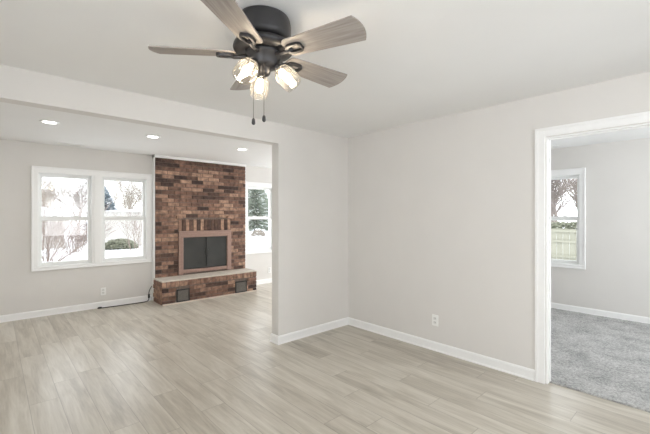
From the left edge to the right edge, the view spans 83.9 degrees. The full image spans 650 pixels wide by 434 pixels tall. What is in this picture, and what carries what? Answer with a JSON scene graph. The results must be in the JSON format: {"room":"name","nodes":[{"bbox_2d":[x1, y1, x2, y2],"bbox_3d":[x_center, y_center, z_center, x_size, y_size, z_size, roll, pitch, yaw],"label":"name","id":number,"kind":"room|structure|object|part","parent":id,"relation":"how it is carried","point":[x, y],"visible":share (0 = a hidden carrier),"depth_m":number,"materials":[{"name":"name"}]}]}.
{"room":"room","nodes":[
{"label":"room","id":0,"kind":"room"},
{"bbox_2d":[0,139,271,315],"bbox_3d":[-2.559,0.442,6.563,7.912,2.940,0.200,0,0,-43],"label":"wall","id":1,"kind":"structure","parent":0,"point":[21,289],"depth_m":5.16,"materials":[{"name":"paint"}]},
{"bbox_2d":[31,166,151,271],"bbox_3d":[-3.563,0.031,5.623,1.575,1.472,0.227,0,0,-43],"label":"window","id":2,"kind":"structure","parent":1,"relation":"in","point":[95,218],"depth_m":5.52,"materials":[{"name":"white paint"}]},
{"bbox_3d":[-3.855,-0.280,5.363,0.631,0.664,0.035,0,0,-43],"label":"sash","id":3,"kind":"part","parent":2,"relation":"part of","materials":[{"name":"white plastic"}]},
{"bbox_3d":[-3.828,0.354,5.333,0.631,0.704,0.035,0,0,-43],"label":"sash","id":4,"kind":"part","parent":2,"relation":"part of","materials":[{"name":"glass"}]},
{"bbox_3d":[-3.279,-0.280,5.892,0.631,0.664,0.035,0,0,-43],"label":"sash","id":5,"kind":"part","parent":2,"relation":"part of","materials":[{"name":"white plastic"}]},
{"bbox_3d":[-3.252,0.354,5.862,0.631,0.704,0.035,0,0,-43],"label":"sash","id":6,"kind":"part","parent":2,"relation":"part of","materials":[{"name":"clear glass"}]},
{"bbox_2d":[101,287,105,294],"bbox_3d":[-3.441,1.164,5.611,0.072,0.116,0.010,0,0,-43],"label":"wall outlet","id":7,"kind":"object","parent":1,"relation":"attached to","point":[103,290],"visible":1,"depth_m":5.61,"materials":[{"name":"plastic"}]},
{"bbox_2d":[0,278,271,322],"bbox_3d":[-2.485,1.365,6.482,7.512,0.093,0.019,0,0,-43],"label":"baseboard","id":8,"kind":"structure","parent":1,"relation":"attached to","point":[60,310],"depth_m":5.37,"materials":[{"name":"white paint"}]},
{"bbox_2d":[246,181,271,253],"bbox_3d":[-1.393,0.031,7.616,0.793,1.472,0.227,0,0,-43],"label":"window","id":9,"kind":"structure","parent":1,"relation":"in","point":[249,185],"depth_m":7.57,"materials":[{"name":"white paint"}]},
{"bbox_3d":[-1.397,-0.280,7.620,0.631,0.664,0.035,0,0,-43],"label":"sash","id":10,"kind":"part","parent":9,"relation":"part of","materials":[{"name":"white plastic"}]},
{"bbox_3d":[-1.370,0.354,7.591,0.631,0.704,0.035,0,0,-43],"label":"sash","id":11,"kind":"part","parent":9,"relation":"part of","materials":[{"name":"white plastic"}]},
{"bbox_2d":[0,64,347,335],"bbox_3d":[-0.384,0.192,4.195,7.512,2.440,0.126,0,0,-43],"label":"wall","id":12,"kind":"structure","parent":0,"point":[310,167],"depth_m":4.08,"materials":[{"name":"paint"}]},
{"bbox_2d":[270,317,347,344],"bbox_3d":[0.906,1.365,5.380,4.009,0.093,0.164,0,0,-43],"label":"baseboard","id":13,"kind":"structure","parent":12,"relation":"attached to","point":[299,334],"depth_m":4.25,"materials":[{"name":"white paint"}]},
{"bbox_2d":[0,0,649,167],"bbox_3d":[0.237,-1.153,3.520,7.912,0.250,8.464,0,0,-43],"label":"ceiling","id":14,"kind":"structure","parent":0,"point":[417,61],"depth_m":2.38,"materials":[{"name":"paint"}]},
{"bbox_2d":[39,120,59,124],"bbox_3d":[-2.996,-1.024,3.935,0.180,0.008,0.180,0,0,-43],"label":"recessed light","id":15,"kind":"object","parent":14,"relation":"in","point":[41,121],"visible":1,"depth_m":3.93,"materials":[{"name":"white paint"}]},
{"bbox_2d":[56,143,82,146],"bbox_3d":[-3.645,-1.025,5.165,0.300,0.006,0.090,0,0,-43],"label":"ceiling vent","id":16,"kind":"object","parent":14,"relation":"in","point":[56,143],"visible":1,"depth_m":5.14,"materials":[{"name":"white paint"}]},
{"bbox_2d":[145,135,160,138],"bbox_3d":[-2.214,-1.024,4.654,0.180,0.008,0.180,0,0,-43],"label":"recessed light","id":17,"kind":"object","parent":14,"relation":"in","point":[147,136],"visible":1,"depth_m":4.63,"materials":[{"name":"white plastic"}]},
{"bbox_2d":[148,0,365,124],"bbox_3d":[-0.289,-0.744,1.906,1.051,0.568,1.088,0,0,-43],"label":"ceiling fan","id":18,"kind":"object","parent":14,"relation":"hanging from","point":[264,39],"visible":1,"depth_m":1.77,"materials":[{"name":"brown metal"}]},
{"bbox_3d":[-0.669,-0.839,1.841,0.425,0.006,0.164,0,12,-6],"label":"blade","id":19,"kind":"part","parent":18,"relation":"part of","materials":[{"name":"beige wood"}]},
{"bbox_3d":[-0.390,-0.839,1.535,0.164,0.006,0.425,12,2,11],"label":"blade","id":20,"kind":"part","parent":18,"relation":"part of","materials":[{"name":"beige wood"}]},
{"bbox_3d":[-0.480,-0.827,1.865,0.159,0.030,0.064,0,12,-6],"label":"blade arm","id":21,"kind":"part","parent":18,"relation":"part of","materials":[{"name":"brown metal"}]},
{"bbox_3d":[-0.464,-0.839,2.201,0.164,0.006,0.425,-13,5,-24],"label":"blade","id":22,"kind":"part","parent":18,"relation":"part of","materials":[{"name":"beige wood"}]},
{"bbox_3d":[-0.380,-0.723,1.778,0.069,0.075,0.042,0,0,-43],"label":"bulb","id":23,"kind":"part","parent":18,"relation":"part of","materials":[{"name":"white glass"}]},
{"bbox_3d":[-0.354,-0.827,1.722,0.064,0.030,0.159,12,2,11],"label":"blade arm","id":24,"kind":"part","parent":18,"relation":"part of","materials":[{"name":"brown metal"}]},
{"bbox_3d":[-0.352,-0.771,1.819,0.078,0.063,0.054,0,0,-43],"label":"light arm","id":25,"kind":"part","parent":18,"relation":"part of","materials":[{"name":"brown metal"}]},
{"bbox_3d":[-0.355,-0.649,1.827,0.008,0.309,0.021,0,0,34],"label":"pull chain","id":26,"kind":"part","parent":18,"relation":"part of","materials":[{"name":"metal"}]},
{"bbox_3d":[-0.358,-0.723,1.992,0.046,0.075,0.067,0,0,-43],"label":"bulb","id":27,"kind":"part","parent":18,"relation":"part of","materials":[{"name":"white glass"}]},
{"bbox_3d":[-0.251,-0.771,1.875,0.078,0.063,0.052,0,0,9],"label":"light arm","id":28,"kind":"part","parent":18,"relation":"part of","materials":[{"name":"brown metal"}]},
{"bbox_3d":[-0.201,-0.723,1.868,0.070,0.075,0.042,0,0,-7],"label":"bulb","id":29,"kind":"part","parent":18,"relation":"part of","materials":[{"name":"white glass"}]},
{"bbox_3d":[-0.180,-0.827,1.798,0.159,0.030,0.064,0,-12,30],"label":"blade arm","id":30,"kind":"part","parent":18,"relation":"part of","materials":[{"name":"brown metal"}]},
{"bbox_3d":[-0.198,-0.827,1.987,0.159,0.030,0.064,0,-12,-42],"label":"blade arm","id":31,"kind":"part","parent":18,"relation":"part of","materials":[{"name":"brown metal"}]},
{"bbox_3d":[-0.058,-0.839,2.117,0.425,0.006,0.164,0,-12,-42],"label":"blade","id":32,"kind":"part","parent":18,"relation":"part of","materials":[{"name":"beige wood"}]},
{"bbox_3d":[-0.013,-0.839,1.705,0.425,0.006,0.164,0,-12,30],"label":"blade","id":33,"kind":"part","parent":18,"relation":"part of","materials":[{"name":"beige wood"}]},
{"bbox_2d":[0,283,649,433],"bbox_3d":[0.237,1.472,3.520,7.512,0.120,8.064,0,0,-43],"label":"floor","id":34,"kind":"structure","parent":0,"point":[212,365],"depth_m":3.06,"materials":[{"name":"beige wood"}]},
{"bbox_2d":[97,286,151,308],"bbox_3d":[-3.171,1.287,5.777,0.799,0.249,0.073,0,0,-43],"label":"power cable","id":35,"kind":"object","parent":34,"relation":"on","point":[151,286],"visible":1,"depth_m":5.78,"materials":[{"name":"black rubber"}]},
{"bbox_2d":[152,154,256,305],"bbox_3d":[-2.104,0.192,6.470,1.732,2.440,0.553,0,0,-43],"label":"fireplace","id":36,"kind":"object","parent":34,"relation":"on","point":[199,206],"visible":1,"depth_m":6.41,"materials":[{"name":"brown brick"}]},
{"bbox_2d":[176,288,189,301],"bbox_3d":[-2.322,1.288,5.916,0.213,0.205,0.022,0,0,-43],"label":"air vent","id":37,"kind":"object","parent":36,"relation":"attached to","point":[182,294],"depth_m":5.91,"materials":[{"name":"black metal"}]},
{"bbox_3d":[-2.321,0.652,6.452,0.418,0.556,0.006,0,0,-43],"label":"glass door","id":38,"kind":"part","parent":36,"relation":"part of","materials":[{"name":"black glass"}]},
{"bbox_3d":[-2.237,-1.006,6.626,1.718,0.045,0.142,0,0,-43],"label":"moulding","id":39,"kind":"part","parent":36,"relation":"part of","materials":[{"name":"white paint"}]},
{"bbox_3d":[-1.925,1.402,6.269,1.714,0.020,0.016,0,0,-43],"label":"moulding","id":40,"kind":"part","parent":36,"relation":"part of","materials":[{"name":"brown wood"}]},
{"bbox_3d":[-2.016,0.652,6.731,0.398,0.556,0.006,0,0,-43],"label":"glass door","id":41,"kind":"part","parent":36,"relation":"part of","materials":[{"name":"black glass"}]},
{"bbox_2d":[235,280,246,292],"bbox_3d":[-1.540,1.288,6.635,0.238,0.205,0.022,0,0,-43],"label":"air vent","id":42,"kind":"object","parent":36,"relation":"attached to","point":[240,285],"depth_m":6.64,"materials":[{"name":"black metal"}]},
{"bbox_2d":[348,71,649,383],"bbox_3d":[1.987,0.192,2.970,0.083,2.440,4.886,0,0,-43],"label":"wall","id":43,"kind":"structure","parent":0,"point":[441,211],"depth_m":3.60,"materials":[{"name":"paint"}]},
{"bbox_2d":[432,314,437,325],"bbox_3d":[1.157,1.094,3.804,0.010,0.116,0.072,0,0,-43],"label":"wall outlet","id":44,"kind":"object","parent":43,"relation":"attached to","point":[434,317],"visible":1,"depth_m":3.80,"materials":[{"name":"plastic"}]},
{"bbox_2d":[348,317,534,380],"bbox_3d":[1.949,1.365,2.935,0.019,0.093,4.886,0,0,-43],"label":"baseboard","id":45,"kind":"structure","parent":43,"relation":"attached to","point":[520,371],"depth_m":3.66,"materials":[{"name":"white paint"}]},
{"bbox_2d":[535,111,649,383],"bbox_3d":[2.433,0.335,2.484,0.127,2.155,1.759,0,0,-43],"label":"door frame","id":46,"kind":"structure","parent":43,"relation":"in","point":[642,117],"depth_m":3.06,"materials":[{"name":"white paint"}]},
{"bbox_2d":[551,138,649,316],"bbox_3d":[3.144,0.442,6.055,0.200,2.940,8.264,0,0,-43],"label":"wall","id":47,"kind":"structure","parent":0,"point":[616,275],"depth_m":4.99,"materials":[{"name":"paint"}]},
{"bbox_2d":[551,168,585,269],"bbox_3d":[3.565,0.031,5.577,0.227,1.472,0.793,0,0,-43],"label":"window","id":48,"kind":"structure","parent":47,"relation":"in","point":[579,173],"depth_m":5.30,"materials":[{"name":"white paint"}]},
{"bbox_3d":[3.569,-0.280,5.581,0.035,0.664,0.631,0,0,-43],"label":"sash","id":49,"kind":"part","parent":48,"relation":"part of","materials":[{"name":"white plastic"}]},
{"bbox_3d":[3.539,0.354,5.554,0.035,0.704,0.631,0,0,-43],"label":"sash","id":50,"kind":"part","parent":48,"relation":"part of","materials":[{"name":"clear glass"}]},
{"bbox_2d":[551,302,649,323],"bbox_3d":[4.071,1.365,4.884,0.019,0.093,4.886,0,0,-43],"label":"baseboard","id":51,"kind":"structure","parent":47,"relation":"attached to","point":[635,318],"depth_m":5.07,"materials":[{"name":"white paint"}]},
{"bbox_3d":[3.036,1.473,3.934,2.829,0.118,4.886,0,0,-43],"label":"floor","id":52,"kind":"structure","parent":0,"visible":0},
{"bbox_2d":[549,308,649,411],"bbox_3d":[3.036,1.405,3.934,2.829,0.015,4.886,0,0,-43],"label":"carpet","id":53,"kind":"object","parent":52,"relation":"on","point":[607,358],"visible":0.34,"depth_m":3.61,"materials":[{"name":"grey carpet"}]},
{"label":"outside","id":54,"kind":"structure","parent":0,"visible":0},
{"bbox_2d":[42,225,267,261],"bbox_3d":[-12.932,1.822,28.858,100.000,0.100,120.000,0,0,-43],"label":"ground","id":55,"kind":"structure","parent":54,"point":[255,241],"depth_m":18.96,"materials":[{"name":"white snow"}]},
{"bbox_2d":[42,177,55,207],"bbox_3d":[-21.380,-1.124,26.243,3.695,5.994,4.690,0,0,-25],"label":"bare tree","id":56,"kind":"object","parent":55,"relation":"on","point":[42,177],"visible":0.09,"depth_m":26.92,"materials":[{"name":"beige plant"}]},
{"bbox_2d":[42,178,62,207],"bbox_3d":[-30.569,-1.206,39.344,4.417,6.158,3.811,0,0,-23],"label":"bare tree","id":57,"kind":"object","parent":55,"relation":"on","point":[50,178],"visible":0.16,"depth_m":39.73,"materials":[{"name":"beige plant"}]},
{"bbox_2d":[42,208,73,248],"bbox_3d":[-18.378,0.347,20.595,6.200,2.930,5.600,0,0,-43],"label":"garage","id":58,"kind":"structure","parent":55,"relation":"on","point":[47,209],"depth_m":20.05,"materials":[{"name":"white"}]},
{"bbox_2d":[42,177,84,211],"bbox_3d":[-27.520,-2.407,35.924,8.283,8.462,7.767,0,0,-1],"label":"tree","id":59,"kind":"object","parent":55,"relation":"on","point":[48,177],"visible":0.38,"depth_m":36.23,"materials":[{"name":"beige plant"}]},
{"bbox_2d":[67,193,86,220],"bbox_3d":[-28.789,-0.642,44.022,4.504,4.998,3.705,0,0,-44],"label":"bare tree","id":60,"kind":"object","parent":55,"relation":"on","point":[72,193],"visible":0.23,"depth_m":43.42,"materials":[{"name":"grey plant"}]},
{"bbox_2d":[42,177,115,235],"bbox_3d":[-22.534,-1.428,32.566,5.975,6.631,4.916,0,0,-19],"label":"bare tree","id":61,"kind":"object","parent":55,"relation":"on","point":[80,192],"visible":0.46,"depth_m":32.43,"materials":[{"name":"grey plant"}]},
{"bbox_2d":[45,208,114,252],"bbox_3d":[-12.651,0.615,18.290,2.895,2.408,3.022,0,0,37],"label":"bush","id":62,"kind":"object","parent":55,"relation":"on","point":[67,233],"visible":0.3,"depth_m":18.07,"materials":[{"name":"beige plant"}]},
{"bbox_2d":[42,181,125,261],"bbox_3d":[-10.742,0.095,14.483,5.394,3.451,4.864,0,0,-43],"label":"tree","id":63,"kind":"object","parent":55,"relation":"on","point":[50,223],"visible":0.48,"depth_m":14.45,"materials":[{"name":"beige plant"}]},
{"bbox_2d":[79,186,117,239],"bbox_3d":[-16.791,-0.211,27.386,3.587,4.219,3.649,0,0,-43],"label":"spruce tree","id":64,"kind":"object","parent":55,"relation":"on","point":[107,196],"visible":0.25,"depth_m":27.26,"materials":[{"name":"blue plant"}]},
{"bbox_2d":[86,209,142,244],"bbox_3d":[-11.725,0.637,25.622,8.400,2.350,4.600,0,0,-43],"label":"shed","id":65,"kind":"object","parent":55,"relation":"on","point":[114,235],"visible":0.02,"depth_m":22.19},
{"bbox_2d":[110,187,124,206],"bbox_3d":[-22.947,-0.753,38.210,3.744,5.220,3.230,0,0,16],"label":"bare tree","id":66,"kind":"object","parent":55,"relation":"on","point":[117,187],"visible":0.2,"depth_m":38.56,"materials":[{"name":"beige plant"}]},
{"bbox_2d":[105,238,137,249],"bbox_3d":[-11.330,1.525,20.019,1.875,0.654,1.508,0,0,-43],"label":"rounded shrub","id":67,"kind":"object","parent":55,"relation":"on","point":[119,243],"visible":0.85,"depth_m":19.59,"materials":[{"name":"green plant"}]},
{"bbox_2d":[107,181,141,209],"bbox_3d":[-17.241,-1.427,32.251,4.746,6.617,4.095,0,0,24],"label":"bare tree","id":68,"kind":"object","parent":55,"relation":"on","point":[131,184],"visible":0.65,"depth_m":31.76,"materials":[{"name":"beige plant"}]},
{"bbox_2d":[113,202,142,251],"bbox_3d":[-9.504,0.349,19.096,3.003,2.936,3.312,0,0,-43],"label":"bush","id":69,"kind":"object","parent":55,"relation":"on","point":[132,221],"visible":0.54,"depth_m":18.48,"materials":[{"name":"beige plant"}]},
{"bbox_2d":[120,192,141,209],"bbox_3d":[-30.882,-1.270,57.538,4.514,6.292,3.894,0,0,-42],"label":"bare tree","id":70,"kind":"object","parent":55,"relation":"on","point":[128,192],"visible":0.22,"depth_m":57.12,"materials":[{"name":"beige plant"}]},
{"bbox_2d":[248,189,267,230],"bbox_3d":[-8.980,-2.796,46.141,5.909,9.315,5.968,0,0,-43],"label":"evergreen tree","id":71,"kind":"object","parent":55,"relation":"on","point":[257,199],"visible":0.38,"depth_m":44.85,"materials":[{"name":"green plant"}]},
{"bbox_2d":[251,230,265,235],"bbox_3d":[-5.993,1.502,32.513,1.425,0.683,1.271,0,0,-43],"label":"shrub","id":72,"kind":"object","parent":55,"relation":"on","point":[259,232],"visible":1,"depth_m":32.32,"materials":[{"name":"beige plant"}]},
{"bbox_2d":[551,221,576,228],"bbox_3d":[9.439,0.467,14.113,1.028,0.641,5.208,0,0,-43],"label":"hedge","id":73,"kind":"object","parent":55,"relation":"on","point":[554,225],"visible":0.1,"depth_m":14.04,"materials":[{"name":"green plant"}]},
{"bbox_2d":[551,229,576,260],"bbox_3d":[8.052,1.142,14.073,0.140,1.440,9.832,0,0,-43],"label":"wooden fence","id":74,"kind":"object","parent":55,"relation":"on","point":[563,241],"visible":0.09,"depth_m":13.31,"materials":[{"name":"beige wood"}]},
{"bbox_2d":[551,179,576,221],"bbox_3d":[12.099,-0.918,20.045,3.621,5.582,3.347,0,0,-10],"label":"bare tree","id":75,"kind":"object","parent":55,"relation":"on","point":[555,196],"visible":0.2,"depth_m":19.44,"materials":[{"name":"grey plant"}]},
{"bbox_2d":[557,178,576,212],"bbox_3d":[11.251,-0.344,15.066,2.747,4.404,3.185,0,0,36],"label":"bare tree","id":76,"kind":"object","parent":55,"relation":"on","point":[573,186],"visible":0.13,"depth_m":15.07,"materials":[{"name":"grey plant"}]}
]}

